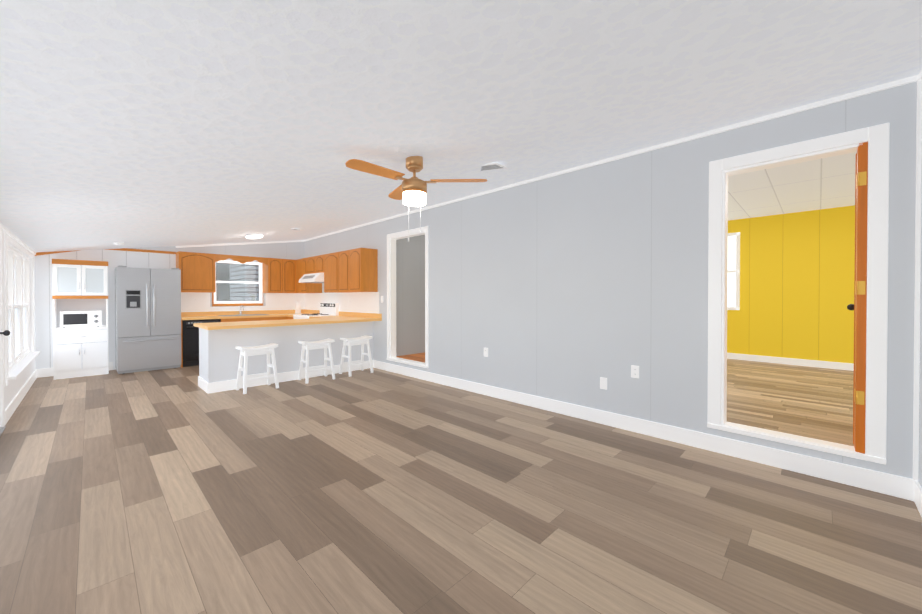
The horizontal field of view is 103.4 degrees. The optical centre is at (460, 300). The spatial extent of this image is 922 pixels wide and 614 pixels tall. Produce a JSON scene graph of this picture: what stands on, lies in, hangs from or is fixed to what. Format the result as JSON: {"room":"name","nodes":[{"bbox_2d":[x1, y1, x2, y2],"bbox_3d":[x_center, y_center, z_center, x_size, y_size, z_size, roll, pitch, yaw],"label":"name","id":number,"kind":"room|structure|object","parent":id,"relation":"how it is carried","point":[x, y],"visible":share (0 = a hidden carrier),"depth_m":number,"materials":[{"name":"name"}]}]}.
{"room":"kitchen","nodes":[
{"label":"kitchen","id":0,"kind":"room"},
{"bbox_2d":[0,231,35,426],"bbox_3d":[-3.462,-0.141,2.454,9.510,2.780,0.120,0,1,45],"label":"wall","id":1,"kind":"structure","parent":0,"point":[13,388],"depth_m":4.41,"materials":[{"name":"white"}]},
{"bbox_2d":[0,227,9,435],"bbox_3d":[-3.865,0.255,2.904,1.890,1.980,0.192,0,1,45],"label":"door","id":2,"kind":"structure","parent":1,"relation":"attached to","point":[2,334],"depth_m":3.54,"materials":[{"name":"white wood"}]},
{"bbox_2d":[0,223,35,254],"bbox_3d":[-3.414,-0.714,2.497,9.270,0.035,0.020,0,1,45],"label":"crown molding","id":3,"kind":"structure","parent":1,"relation":"attached to","point":[5,230],"depth_m":4.23,"materials":[{"name":"white wood"}]},
{"bbox_2d":[5,369,36,424],"bbox_3d":[-5.629,1.162,4.690,3.060,0.135,0.016,0,1,45],"label":"baseboard","id":4,"kind":"structure","parent":1,"relation":"attached to","point":[10,409],"depth_m":4.34,"materials":[{"name":"white wood"}]},
{"bbox_2d":[4,234,39,385],"bbox_3d":[-5.588,0.091,4.609,2.560,1.560,0.170,0,1,45],"label":"window","id":5,"kind":"structure","parent":1,"relation":"in","point":[17,305],"depth_m":4.79,"materials":[{"name":"white"}]},
{"bbox_2d":[34,242,303,369],"bbox_3d":[-5.288,-0.182,7.292,0.122,2.780,4.460,0,1,45],"label":"wall","id":6,"kind":"structure","parent":0,"point":[43,266],"depth_m":6.60,"materials":[{"name":"white paint"}]},
{"bbox_2d":[37,362,112,377],"bbox_3d":[-6.401,1.150,6.076,0.016,0.135,0.850,0,1,45],"label":"baseboard","id":7,"kind":"structure","parent":6,"relation":"attached to","point":[46,372],"depth_m":5.84,"materials":[{"name":"white wood"}]},
{"bbox_2d":[35,248,175,255],"bbox_3d":[-6.101,-0.823,6.364,0.016,0.218,1.775,0,1,45],"label":"trim","id":8,"kind":"structure","parent":6,"relation":"attached to","point":[120,249],"depth_m":6.51,"materials":[{"name":"wood"}]},
{"bbox_2d":[176,252,215,291],"bbox_3d":[-5.156,-0.541,7.088,0.343,0.760,0.579,0,1,45],"label":"upper cabinet","id":9,"kind":"object","parent":6,"relation":"attached to","point":[198,270],"depth_m":6.96,"materials":[{"name":"brown wood"}]},
{"bbox_2d":[212,260,262,305],"bbox_3d":[-4.768,-0.367,7.788,0.106,0.960,0.953,0,1,45],"label":"kitchen window","id":10,"kind":"structure","parent":6,"relation":"in","point":[232,303],"depth_m":7.81,"materials":[{"name":"white wood"}]},
{"bbox_2d":[176,240,303,247],"bbox_3d":[-4.628,-1.234,7.858,0.018,0.421,2.430,0,1,45],"label":"crown molding","id":11,"kind":"structure","parent":6,"relation":"attached to","point":[296,240],"depth_m":7.72,"materials":[{"name":"white wood"}]},
{"bbox_2d":[264,258,283,291],"bbox_3d":[-4.177,-0.549,8.084,0.343,0.760,0.295,0,1,45],"label":"upper cabinet","id":12,"kind":"object","parent":6,"relation":"attached to","point":[273,267],"depth_m":7.96,"materials":[{"name":"brown wood"}]},
{"bbox_2d":[284,260,295,291],"bbox_3d":[-3.969,-0.551,8.295,0.343,0.760,0.296,0,1,45],"label":"upper cabinet","id":13,"kind":"object","parent":6,"relation":"attached to","point":[289,265],"depth_m":8.18,"materials":[{"name":"brown wood"}]},
{"bbox_2d":[396,234,424,355],"bbox_3d":[-0.862,-0.178,6.804,0.120,2.780,1.050,0,1,45],"label":"wall","id":14,"kind":"structure","parent":0,"point":[410,296],"depth_m":6.64,"materials":[{"name":"white paint"}]},
{"bbox_2d":[0,365,921,613],"bbox_3d":[-1.941,1.286,4.014,9.510,0.100,4.460,0,1,45],"label":"floor","id":15,"kind":"structure","parent":0,"point":[178,490],"depth_m":2.14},
{"bbox_2d":[52,259,108,379],"bbox_3d":[-6.197,0.287,5.952,0.450,1.865,0.622,0,1,45],"label":"tall cabinet","id":16,"kind":"object","parent":15,"relation":"on","point":[80,285],"visible":1,"depth_m":5.83,"materials":[{"name":"white paint"}]},
{"bbox_2d":[60,310,101,327],"bbox_3d":[-6.197,0.298,5.948,0.356,0.258,0.465,0,1,45],"label":"microwave","id":17,"kind":"object","parent":16,"relation":"in","point":[78,318],"visible":1,"depth_m":5.83,"materials":[{"name":"white plastic"}]},
{"bbox_2d":[115,266,180,373],"bbox_3d":[-5.509,0.320,6.423,0.752,1.790,0.835,0,1,45],"label":"fridge","id":18,"kind":"object","parent":15,"relation":"on","point":[147,319],"visible":1,"depth_m":6.18,"materials":[{"name":"grey metal"}]},
{"bbox_2d":[182,319,220,366],"bbox_3d":[-5.037,0.782,7.009,0.628,0.856,0.593,0,1,45],"label":"dishwasher","id":19,"kind":"object","parent":15,"relation":"on","point":[190,343],"visible":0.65,"depth_m":6.69,"materials":[{"name":"black metal"}]},
{"bbox_2d":[180,310,283,367],"bbox_3d":[-4.403,0.712,7.663,0.624,0.984,2.449,0,1,45],"label":"countertop","id":20,"kind":"structure","parent":15,"relation":"on","point":[184,316],"depth_m":7.33,"materials":[{"name":"brown wood"}]},
{"bbox_2d":[235,305,243,314],"bbox_3d":[-4.616,0.198,7.672,0.238,0.211,0.200,0,1,45],"label":"faucet","id":21,"kind":"object","parent":20,"relation":"on","point":[240,311],"visible":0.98,"depth_m":7.72,"materials":[{"name":"silver metal"}]},
{"bbox_2d":[218,314,267,315],"bbox_3d":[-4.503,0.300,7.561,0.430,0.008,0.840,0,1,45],"label":"sink basin","id":22,"kind":"object","parent":20,"relation":"in","point":[243,315],"visible":1,"depth_m":7.44,"materials":[{"name":"silver metal"}]},
{"bbox_2d":[236,343,278,393],"bbox_3d":[-2.816,0.922,5.039,0.345,0.612,0.470,0,1,43],"label":"stool","id":23,"kind":"object","parent":15,"relation":"on","point":[267,349],"visible":0.98,"depth_m":4.98,"materials":[{"name":"white paint"}]},
{"bbox_2d":[192,313,381,393],"bbox_3d":[-2.627,0.728,5.837,0.930,0.984,2.564,0,1,45],"label":"kitchen peninsula","id":24,"kind":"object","parent":15,"relation":"on","point":[219,342],"depth_m":5.49,"materials":[{"name":"white paint"}]},
{"bbox_2d":[284,309,315,312],"bbox_3d":[-3.420,0.709,7.962,0.360,0.984,0.644,0,1,45],"label":"countertop","id":25,"kind":"structure","parent":15,"relation":"on","point":[302,310],"depth_m":8.51,"materials":[{"name":"brown wood"}]},
{"bbox_2d":[295,302,300,313],"bbox_3d":[-3.764,0.147,8.418,0.140,0.299,0.140,0,1,45],"label":"paper towel roll","id":26,"kind":"object","parent":25,"relation":"on","point":[297,307],"visible":1,"depth_m":8.37,"materials":[{"name":"white paper"}]},
{"bbox_2d":[293,303,338,318],"bbox_3d":[-3.030,0.628,7.544,0.760,1.155,0.688,0,1,45],"label":"range","id":27,"kind":"object","parent":15,"relation":"on","point":[329,309],"visible":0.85,"depth_m":7.54,"materials":[{"name":"white metal"}]},
{"bbox_2d":[298,338,334,383],"bbox_3d":[-2.227,0.917,5.624,0.470,0.612,0.345,0,1,-42],"label":"stool","id":28,"kind":"object","parent":15,"relation":"on","point":[325,344],"visible":1,"depth_m":5.58,"materials":[{"name":"white paint"}]},
{"bbox_2d":[339,335,372,376],"bbox_3d":[-1.750,0.913,6.095,0.345,0.612,0.470,0,1,44],"label":"stool","id":29,"kind":"object","parent":15,"relation":"on","point":[362,340],"visible":1,"depth_m":6.04,"materials":[{"name":"white paint"}]},
{"bbox_2d":[0,0,921,251],"bbox_3d":[-1.941,-1.137,3.993,9.870,0.882,4.820,0,1,45],"label":"ceiling","id":30,"kind":"structure","parent":0,"point":[144,123],"depth_m":1.79,"materials":[{"name":"white paint"}]},
{"bbox_2d":[245,234,263,238],"bbox_3d":[-3.738,-1.159,6.594,0.300,0.070,0.300,0,10,45],"label":"kitchen ceiling light","id":31,"kind":"object","parent":30,"relation":"attached to","point":[252,236],"visible":1,"depth_m":6.50,"materials":[{"name":"white metal"}]},
{"bbox_2d":[345,156,486,240],"bbox_3d":[-0.459,-0.795,2.838,0.980,0.660,0.983,0,1,45],"label":"ceiling fan","id":32,"kind":"object","parent":30,"relation":"hanging from","point":[411,191],"visible":0.98,"depth_m":2.78,"materials":[{"name":"brown wood"}]},
{"bbox_2d":[481,163,506,170],"bbox_3d":[0.238,-1.241,3.392,0.360,0.011,0.160,13,9,44],"label":"ceiling vent","id":33,"kind":"object","parent":30,"relation":"in","point":[491,166],"visible":0.67,"depth_m":3.33,"materials":[{"name":"white paint"}]},
{"bbox_2d":[304,81,916,478],"bbox_3d":[-0.420,-0.168,5.548,9.510,2.780,0.122,0,1,45],"label":"wall","id":34,"kind":"structure","parent":0,"point":[572,287],"depth_m":3.57,"materials":[{"name":"grey paint"}]},
{"bbox_2d":[296,260,299,291],"bbox_3d":[-3.660,-0.552,8.400,0.638,0.760,0.342,0,1,45],"label":"upper cabinet","id":35,"kind":"object","parent":34,"relation":"attached to","point":[297,261],"depth_m":8.23,"materials":[{"name":"brown wood"}]},
{"bbox_2d":[304,257,311,273],"bbox_3d":[-3.052,-0.747,7.801,0.410,0.360,0.342,0,1,45],"label":"upper cabinet","id":36,"kind":"object","parent":34,"relation":"attached to","point":[307,261],"depth_m":7.77,"materials":[{"name":"brown wood"}]},
{"bbox_2d":[299,273,323,282],"bbox_3d":[-2.967,-0.469,7.598,0.790,0.184,0.515,0,1,45],"label":"range hood","id":37,"kind":"object","parent":36,"relation":"attached to","point":[313,278],"visible":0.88,"depth_m":7.33,"materials":[{"name":"white metal"}]},
{"bbox_2d":[300,258,321,291],"bbox_3d":[-3.315,-0.549,8.061,0.328,0.760,0.342,0,1,45],"label":"upper cabinet","id":38,"kind":"object","parent":34,"relation":"attached to","point":[304,287],"depth_m":7.97,"materials":[{"name":"brown wood"}]},
{"bbox_2d":[312,255,323,272],"bbox_3d":[-2.760,-0.744,7.514,0.410,0.360,0.342,0,1,45],"label":"upper cabinet","id":39,"kind":"object","parent":34,"relation":"attached to","point":[317,261],"depth_m":7.42,"materials":[{"name":"brown wood"}]},
{"bbox_2d":[324,252,335,291],"bbox_3d":[-2.399,-0.541,7.161,0.600,0.760,0.342,0,1,45],"label":"upper cabinet","id":40,"kind":"object","parent":34,"relation":"attached to","point":[329,259],"depth_m":7.05,"materials":[{"name":"brown wood"}]},
{"bbox_2d":[336,250,347,291],"bbox_3d":[-2.041,-0.538,6.809,0.405,0.760,0.342,0,1,45],"label":"upper cabinet","id":41,"kind":"object","parent":34,"relation":"attached to","point":[342,256],"depth_m":6.72,"materials":[{"name":"brown wood"}]},
{"bbox_2d":[348,248,377,291],"bbox_3d":[-1.752,-0.536,6.525,0.405,0.760,0.342,0,1,45],"label":"upper cabinet","id":42,"kind":"object","parent":34,"relation":"attached to","point":[351,270],"depth_m":6.39,"materials":[{"name":"brown wood"}]},
{"bbox_2d":[387,226,428,367],"bbox_3d":[-0.847,-0.056,5.950,1.090,2.160,0.148,0,1,45],"label":"door frame","id":43,"kind":"structure","parent":34,"relation":"attached to","point":[391,298],"depth_m":6.24,"materials":[{"name":"white wood"}]},
{"bbox_2d":[484,348,487,356],"bbox_3d":[0.323,0.670,4.735,0.070,0.115,0.009,0,1,45],"label":"electrical outlet","id":44,"kind":"object","parent":34,"relation":"attached to","point":[485,352],"visible":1,"depth_m":4.73,"materials":[{"name":"white plastic"}]},
{"bbox_2d":[600,377,606,389],"bbox_3d":[1.428,0.829,3.650,0.070,0.115,0.010,0,1,45],"label":"electrical outlet","id":45,"kind":"object","parent":34,"relation":"attached to","point":[603,383],"visible":1,"depth_m":3.65,"materials":[{"name":"white plastic"}]},
{"bbox_2d":[304,77,911,241],"bbox_3d":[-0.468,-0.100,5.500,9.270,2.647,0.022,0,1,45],"label":"crown molding","id":46,"kind":"structure","parent":34,"relation":"attached to","point":[906,80],"depth_m":3.09,"materials":[{"name":"white wood"}]},
{"bbox_2d":[631,365,638,377],"bbox_3d":[1.642,0.671,3.438,0.070,0.115,0.009,0,1,45],"label":"electrical outlet","id":47,"kind":"object","parent":34,"relation":"attached to","point":[634,371],"visible":1,"depth_m":3.44,"materials":[{"name":"white plastic"}]},
{"bbox_2d":[373,360,921,507],"bbox_3d":[0.624,1.165,4.439,6.210,0.135,0.016,0,1,45],"label":"baseboard","id":48,"kind":"structure","parent":34,"relation":"attached to","point":[879,482],"depth_m":3.01,"materials":[{"name":"white wood"}]},
{"bbox_2d":[707,123,889,464],"bbox_3d":[2.437,-0.046,2.722,0.970,2.195,0.148,0,1,45],"label":"door frame","id":49,"kind":"structure","parent":34,"relation":"attached to","point":[872,227],"depth_m":2.44,"materials":[{"name":"white wood"}]},
{"bbox_2d":[847,153,856,443],"bbox_3d":[3.044,-0.010,2.764,0.135,2.030,0.743,0,1,45],"label":"open door","id":50,"kind":"structure","parent":34,"relation":"in","point":[850,306],"depth_m":2.54,"materials":[{"name":"orange wood"}]},
{"bbox_2d":[854,171,866,404],"bbox_3d":[2.690,-0.081,2.453,0.042,1.550,0.086,0,1,45],"label":"yellow door jamb hinges","id":51,"kind":"object","parent":34,"relation":"attached to","point":[862,176],"visible":1,"depth_m":2.43,"materials":[{"name":"gold metal"}]},
{"bbox_2d":[396,352,853,445],"bbox_3d":[2.943,1.112,5.065,7.760,0.230,3.890,0,1,45],"label":"floor","id":52,"kind":"structure","parent":0,"point":[810,402],"depth_m":3.75,"materials":[{"name":"brown wood"}]},
{"bbox_2d":[727,205,854,370],"bbox_3d":[5.043,-0.170,5.792,6.040,2.780,0.135,0,1,45],"label":"wall","id":53,"kind":"structure","parent":0,"point":[797,269],"depth_m":5.57,"materials":[{"name":"yellow paint"}]},
{"bbox_2d":[727,232,739,309],"bbox_3d":[4.307,-0.495,6.417,0.970,1.300,0.029,0,1,45],"label":"room window","id":54,"kind":"structure","parent":53,"relation":"in","point":[733,284],"depth_m":6.14,"materials":[{"name":"white"}]},
{"bbox_2d":[728,152,856,220],"bbox_3d":[3.642,-1.387,4.357,5.800,0.080,3.890,0,1,45],"label":"ceiling","id":55,"kind":"structure","parent":0,"point":[821,183],"depth_m":4.38,"materials":[{"name":"white paint"}]},
{"bbox_2d":[918,180,921,487],"bbox_3d":[1.407,-0.126,0.710,0.120,2.780,4.460,0,1,45],"label":"wall","id":56,"kind":"structure","parent":0,"point":[920,431],"depth_m":2.22,"materials":[{"name":"grey paint"}]},
{"bbox_2d":[912,70,921,500],"bbox_3d":[1.360,-0.060,0.762,0.020,2.647,4.170,0,1,45],"label":"trim","id":57,"kind":"structure","parent":56,"relation":"attached to","point":[918,222],"depth_m":2.25,"materials":[{"name":"white wood"}]},
{"label":"outside","id":58,"kind":"structure","parent":0,"visible":0},
{"bbox_2d":[216,263,229,300],"bbox_3d":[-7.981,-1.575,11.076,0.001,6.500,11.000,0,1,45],"label":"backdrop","id":59,"kind":"structure","parent":58,"point":[224,267],"depth_m":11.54,"materials":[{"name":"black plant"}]},
{"bbox_2d":[229,263,258,303],"bbox_3d":[-4.997,-0.829,11.550,1.600,5.000,3.950,0,1,45],"label":"neighbor house","id":60,"kind":"structure","parent":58,"point":[247,294],"depth_m":9.95,"materials":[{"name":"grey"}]}
]}

